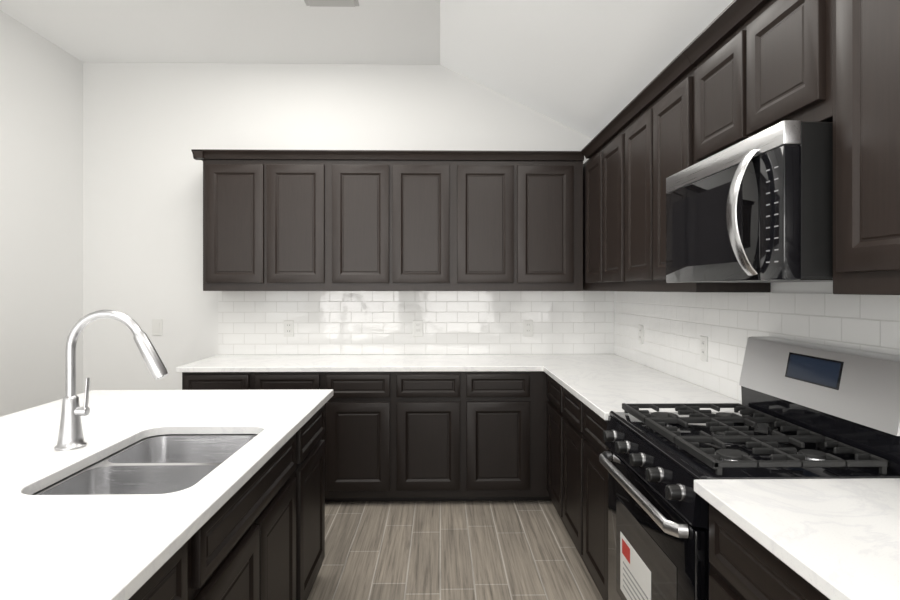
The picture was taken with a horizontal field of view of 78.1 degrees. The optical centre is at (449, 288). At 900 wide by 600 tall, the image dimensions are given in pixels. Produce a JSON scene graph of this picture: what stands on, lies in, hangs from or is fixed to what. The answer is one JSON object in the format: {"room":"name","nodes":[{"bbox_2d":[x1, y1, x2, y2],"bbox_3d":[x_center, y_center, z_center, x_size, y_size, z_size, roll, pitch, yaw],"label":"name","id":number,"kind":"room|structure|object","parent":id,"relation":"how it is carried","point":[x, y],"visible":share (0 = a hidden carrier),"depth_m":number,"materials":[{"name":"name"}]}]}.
{"room":"kitchen","nodes":[
{"label":"kitchen","id":0,"kind":"room"},
{"bbox_2d":[0,10,82,416],"bbox_3d":[-2.613,-0.190,0.455,0.120,3.150,7.000,0,0,-1],"label":"wall","id":1,"kind":"structure","parent":0,"point":[41,196],"depth_m":3.52,"materials":[{"name":"white paint"}]},
{"bbox_2d":[0,0,439,64],"bbox_3d":[-1.341,-1.690,0.477,2.665,0.150,7.240,0,0,-1],"label":"ceiling","id":2,"kind":"structure","parent":0,"point":[396,32],"depth_m":3.47,"materials":[{"name":"white paint"}]},
{"bbox_2d":[304,0,358,6],"bbox_3d":[-0.664,-1.607,3.064,0.300,0.016,0.180,0,0,-1],"label":"ceiling vent","id":3,"kind":"object","parent":2,"relation":"in","point":[336,3],"visible":1,"depth_m":3.11,"materials":[{"name":"grey"}]},
{"bbox_2d":[83,62,591,392],"bbox_3d":[-0.711,-0.190,4.048,4.050,3.150,0.120,0,0,-1],"label":"wall","id":4,"kind":"structure","parent":0,"point":[147,127],"depth_m":3.97,"materials":[{"name":"white paint"}]},
{"bbox_2d":[152,319,161,334],"bbox_3d":[-2.089,0.273,3.959,0.072,0.116,0.008,0,0,-1],"label":"light switch","id":5,"kind":"object","parent":4,"relation":"attached to","point":[156,326],"visible":1,"depth_m":3.96,"materials":[{"name":"white plastic"}]},
{"bbox_2d":[199,149,266,290],"bbox_3d":[-1.427,-0.448,3.810,0.413,0.921,0.328,0,0,-1],"label":"upper cabinet","id":6,"kind":"object","parent":4,"relation":"attached to","point":[234,181],"depth_m":3.65,"materials":[{"name":"brown wood"}]},
{"bbox_2d":[267,150,330,290],"bbox_3d":[-1.014,-0.448,3.817,0.413,0.921,0.328,0,0,-1],"label":"upper cabinet","id":7,"kind":"object","parent":4,"relation":"attached to","point":[298,181],"depth_m":3.66,"materials":[{"name":"brown wood"}]},
{"bbox_2d":[331,150,390,290],"bbox_3d":[-0.601,-0.448,3.824,0.413,0.921,0.328,0,0,-1],"label":"upper cabinet","id":8,"kind":"object","parent":4,"relation":"attached to","point":[361,220],"depth_m":3.66,"materials":[{"name":"brown wood"}]},
{"bbox_2d":[218,291,613,354],"bbox_3d":[-0.235,0.241,3.992,2.840,0.456,0.008,0,0,-1],"label":"tile backsplash","id":9,"kind":"structure","parent":4,"relation":"attached to","point":[381,322],"depth_m":3.99,"materials":[{"name":"white tile"}]},
{"bbox_2d":[284,320,293,336],"bbox_3d":[-1.152,0.283,3.967,0.072,0.116,0.007,0,0,-1],"label":"electrical outlet","id":10,"kind":"object","parent":9,"relation":"attached to","point":[288,328],"visible":1,"depth_m":3.96,"materials":[{"name":"white plastic"}]},
{"bbox_2d":[413,320,422,336],"bbox_3d":[-0.230,0.283,3.983,0.072,0.116,0.007,0,0,-1],"label":"electrical outlet","id":11,"kind":"object","parent":9,"relation":"attached to","point":[417,328],"visible":1,"depth_m":3.98,"materials":[{"name":"white plastic"}]},
{"bbox_2d":[523,320,532,335],"bbox_3d":[0.562,0.283,3.997,0.072,0.116,0.007,0,0,-1],"label":"electrical outlet","id":12,"kind":"object","parent":9,"relation":"attached to","point":[527,327],"visible":1,"depth_m":4.00,"materials":[{"name":"white plastic"}]},
{"bbox_2d":[391,150,454,290],"bbox_3d":[-0.187,-0.448,3.831,0.414,0.921,0.328,0,0,-1],"label":"upper cabinet","id":13,"kind":"object","parent":4,"relation":"attached to","point":[422,181],"depth_m":3.67,"materials":[{"name":"brown wood"}]},
{"bbox_2d":[455,151,518,290],"bbox_3d":[0.226,-0.448,3.839,0.413,0.921,0.328,0,0,-1],"label":"upper cabinet","id":14,"kind":"object","parent":4,"relation":"attached to","point":[486,182],"depth_m":3.68,"materials":[{"name":"brown wood"}]},
{"bbox_2d":[519,151,584,290],"bbox_3d":[0.659,-0.448,3.846,0.454,0.921,0.328,0,0,-1],"label":"upper cabinet","id":15,"kind":"object","parent":4,"relation":"attached to","point":[550,182],"depth_m":3.69,"materials":[{"name":"brown wood"}]},
{"bbox_2d":[307,500,602,599],"bbox_3d":[-0.649,1.403,0.489,4.050,0.165,7.240,0,0,-1],"label":"floor","id":16,"kind":"structure","parent":0,"point":[460,550],"depth_m":2.77,"materials":[{"name":"brown wood"}]},
{"bbox_2d":[129,524,204,599],"bbox_3d":[-1.062,0.910,0.677,1.050,0.818,1.000,0,0,-1],"label":"base cabinet","id":17,"kind":"object","parent":16,"relation":"on","point":[182,577],"depth_m":1.13,"materials":[{"name":"brown wood"}]},
{"bbox_2d":[182,372,253,389],"bbox_3d":[-1.412,0.910,3.655,0.426,0.818,0.638,0,0,-1],"label":"base cabinet","id":18,"kind":"object","parent":16,"relation":"on","point":[190,380],"depth_m":3.34,"materials":[{"name":"brown wood"}]},
{"bbox_2d":[205,424,304,599],"bbox_3d":[-1.078,0.910,1.611,1.050,0.818,0.870,0,0,-1],"label":"base cabinet","id":19,"kind":"object","parent":16,"relation":"on","point":[259,534],"depth_m":1.67,"materials":[{"name":"brown wood"}]},
{"bbox_2d":[0,389,332,599],"bbox_3d":[-1.084,0.485,1.361,1.120,0.030,2.460,0,0,-1],"label":"countertop","id":20,"kind":"structure","parent":19,"relation":"on","point":[90,547],"depth_m":1.30,"materials":[{"name":"white stone"}]},
{"bbox_2d":[54,310,167,449],"bbox_3d":[-1.006,0.265,1.655,0.325,0.408,0.080,0,0,-1],"label":"pull-down faucet","id":21,"kind":"object","parent":20,"relation":"on","point":[70,436],"visible":1,"depth_m":1.64,"materials":[{"name":"silver metal"}]},
{"bbox_2d":[32,434,256,494],"bbox_3d":[-0.818,0.609,1.589,0.450,0.215,0.685,0,0,-1],"label":"undermount sink","id":22,"kind":"object","parent":20,"relation":"in","point":[161,464],"visible":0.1,"depth_m":1.58,"materials":[{"name":"silver metal"}]},
{"bbox_2d":[254,372,325,501],"bbox_3d":[-0.986,0.910,3.662,0.425,0.818,0.638,0,0,-1],"label":"base cabinet","id":23,"kind":"object","parent":16,"relation":"on","point":[262,380],"depth_m":3.35,"materials":[{"name":"brown wood"}]},
{"bbox_2d":[305,404,324,599],"bbox_3d":[-1.090,0.910,2.296,1.050,0.818,0.500,0,0,-1],"label":"base cabinet","id":24,"kind":"object","parent":16,"relation":"on","point":[315,426],"depth_m":2.34,"materials":[{"name":"brown wood"}]},
{"bbox_2d":[326,372,393,501],"bbox_3d":[-0.561,0.910,3.670,0.425,0.818,0.638,0,0,-1],"label":"base cabinet","id":25,"kind":"object","parent":16,"relation":"on","point":[360,409],"depth_m":3.36,"materials":[{"name":"brown wood"}]},
{"bbox_2d":[394,372,465,500],"bbox_3d":[-0.136,0.910,3.677,0.425,0.818,0.638,0,0,-1],"label":"base cabinet","id":26,"kind":"object","parent":16,"relation":"on","point":[434,436],"depth_m":3.36,"materials":[{"name":"brown wood"}]},
{"bbox_2d":[176,354,643,371],"bbox_3d":[-0.225,0.485,3.660,2.847,0.030,0.668,0,0,-1],"label":"countertop","id":27,"kind":"structure","parent":26,"relation":"on","point":[355,362],"depth_m":3.55,"materials":[{"name":"white stone"}]},
{"bbox_2d":[466,371,533,500],"bbox_3d":[0.279,0.910,3.684,0.405,0.818,0.638,0,0,-1],"label":"base cabinet","id":28,"kind":"object","parent":16,"relation":"on","point":[499,405],"depth_m":3.37,"materials":[{"name":"brown wood"}]},
{"bbox_2d":[534,371,550,499],"bbox_3d":[0.840,0.910,3.694,0.718,0.818,0.638,0,0,-1],"label":"base cabinet","id":29,"kind":"object","parent":16,"relation":"on","point":[541,400],"depth_m":3.39,"materials":[{"name":"brown wood"}]},
{"bbox_2d":[547,375,558,513],"bbox_3d":[0.899,0.910,3.174,0.618,0.818,0.442,0,0,-1],"label":"base cabinet","id":30,"kind":"object","parent":16,"relation":"on","point":[552,386],"depth_m":3.19,"materials":[{"name":"brown wood"}]},
{"bbox_2d":[559,384,578,551],"bbox_3d":[0.906,0.910,2.744,0.618,0.818,0.419,0,0,-1],"label":"base cabinet","id":31,"kind":"object","parent":16,"relation":"on","point":[577,480],"depth_m":2.80,"materials":[{"name":"brown wood"}]},
{"bbox_2d":[579,400,609,599],"bbox_3d":[0.914,0.910,2.325,0.618,0.818,0.419,0,0,-1],"label":"base cabinet","id":32,"kind":"object","parent":16,"relation":"on","point":[593,476],"depth_m":2.35,"materials":[{"name":"brown wood"}]},
{"bbox_2d":[540,365,741,419],"bbox_3d":[0.895,0.485,2.730,0.640,0.030,1.230,0,0,-1],"label":"countertop","id":33,"kind":"structure","parent":32,"relation":"on","point":[602,385],"depth_m":2.62,"materials":[{"name":"white stone"}]},
{"bbox_2d":[599,336,899,599],"bbox_3d":[0.886,0.750,1.746,0.673,1.138,0.732,0,0,-1],"label":"gas range","id":34,"kind":"object","parent":16,"relation":"on","point":[808,410],"visible":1,"depth_m":1.62,"materials":[{"name":"black metal"}]},
{"bbox_2d":[709,504,824,599],"bbox_3d":[0.934,0.910,1.138,0.618,0.818,0.480,0,0,-1],"label":"base cabinet","id":35,"kind":"object","parent":16,"relation":"on","point":[744,565],"depth_m":1.18,"materials":[{"name":"brown wood"}]},
{"bbox_2d":[694,478,899,599],"bbox_3d":[0.936,0.485,0.407,0.637,0.030,1.941,0,0,-1],"label":"countertop","id":36,"kind":"structure","parent":35,"relation":"on","point":[834,539],"depth_m":1.11,"materials":[{"name":"white stone"}]},
{"bbox_2d":[440,0,733,138],"bbox_3d":[0.684,-1.357,0.512,1.385,0.816,7.240,0,0,-1],"label":"ceiling","id":37,"kind":"structure","parent":0,"point":[591,69],"depth_m":3.03,"materials":[{"name":"white paint"}]},
{"bbox_2d":[768,281,832,292],"bbox_3d":[1.316,-0.190,0.523,0.120,3.150,7.000,0,0,-1],"label":"wall","id":38,"kind":"structure","parent":0,"point":[801,287],"depth_m":1.94,"materials":[{"name":"white paint"}]},
{"bbox_2d":[581,139,596,290],"bbox_3d":[1.048,-0.448,3.477,0.308,0.921,0.366,0,0,-1],"label":"upper cabinet","id":39,"kind":"object","parent":38,"relation":"attached to","point":[590,150],"depth_m":3.55,"materials":[{"name":"brown wood"}]},
{"bbox_2d":[597,115,620,290],"bbox_3d":[1.055,-0.448,3.098,0.308,0.921,0.392,0,0,-1],"label":"upper cabinet","id":40,"kind":"object","parent":38,"relation":"attached to","point":[609,141],"depth_m":3.15,"materials":[{"name":"brown wood"}]},
{"bbox_2d":[621,87,648,291],"bbox_3d":[1.062,-0.448,2.706,0.308,0.921,0.392,0,0,-1],"label":"upper cabinet","id":41,"kind":"object","parent":38,"relation":"attached to","point":[638,150],"depth_m":2.73,"materials":[{"name":"brown wood"}]},
{"bbox_2d":[649,51,770,291],"bbox_3d":[1.069,-0.448,2.314,0.308,0.921,0.393,0,0,-1],"label":"upper cabinet","id":42,"kind":"object","parent":38,"relation":"attached to","point":[671,95],"depth_m":2.34,"materials":[{"name":"brown wood"}]},
{"bbox_2d":[614,291,899,401],"bbox_3d":[1.230,0.241,1.727,0.008,0.456,4.570,0,0,-1],"label":"tile backsplash","id":43,"kind":"structure","parent":38,"relation":"attached to","point":[676,325],"depth_m":2.41,"materials":[{"name":"white tile"}]},
{"bbox_2d":[638,325,642,343],"bbox_3d":[1.192,0.283,3.469,0.007,0.116,0.072,0,0,-1],"label":"electrical outlet","id":44,"kind":"object","parent":43,"relation":"attached to","point":[640,334],"visible":1,"depth_m":3.46,"materials":[{"name":"white plastic"}]},
{"bbox_2d":[700,336,707,361],"bbox_3d":[1.206,0.283,2.639,0.007,0.116,0.072,0,0,-1],"label":"electrical outlet","id":45,"kind":"object","parent":43,"relation":"attached to","point":[703,348],"visible":1,"depth_m":2.63,"materials":[{"name":"white plastic"}]},
{"bbox_2d":[683,0,832,162],"bbox_3d":[1.063,-0.669,1.748,0.340,0.478,0.736,0,0,-1],"label":"upper cabinet","id":46,"kind":"object","parent":38,"relation":"attached to","point":[762,65],"visible":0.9,"depth_m":1.67,"materials":[{"name":"brown wood"}]},
{"bbox_2d":[666,120,832,282],"bbox_3d":[0.993,-0.222,1.747,0.475,0.398,0.724,0,0,-1],"label":"microwave","id":47,"kind":"object","parent":46,"relation":"attached to","point":[757,208],"visible":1,"depth_m":1.49,"materials":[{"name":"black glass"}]},
{"bbox_2d":[833,0,899,294],"bbox_3d":[1.078,-0.448,0.876,0.340,0.921,1.014,0,0,-1],"label":"upper cabinet","id":48,"kind":"object","parent":38,"relation":"attached to","point":[866,147],"visible":1,"depth_m":1.25,"materials":[{"name":"brown wood"}]}
]}

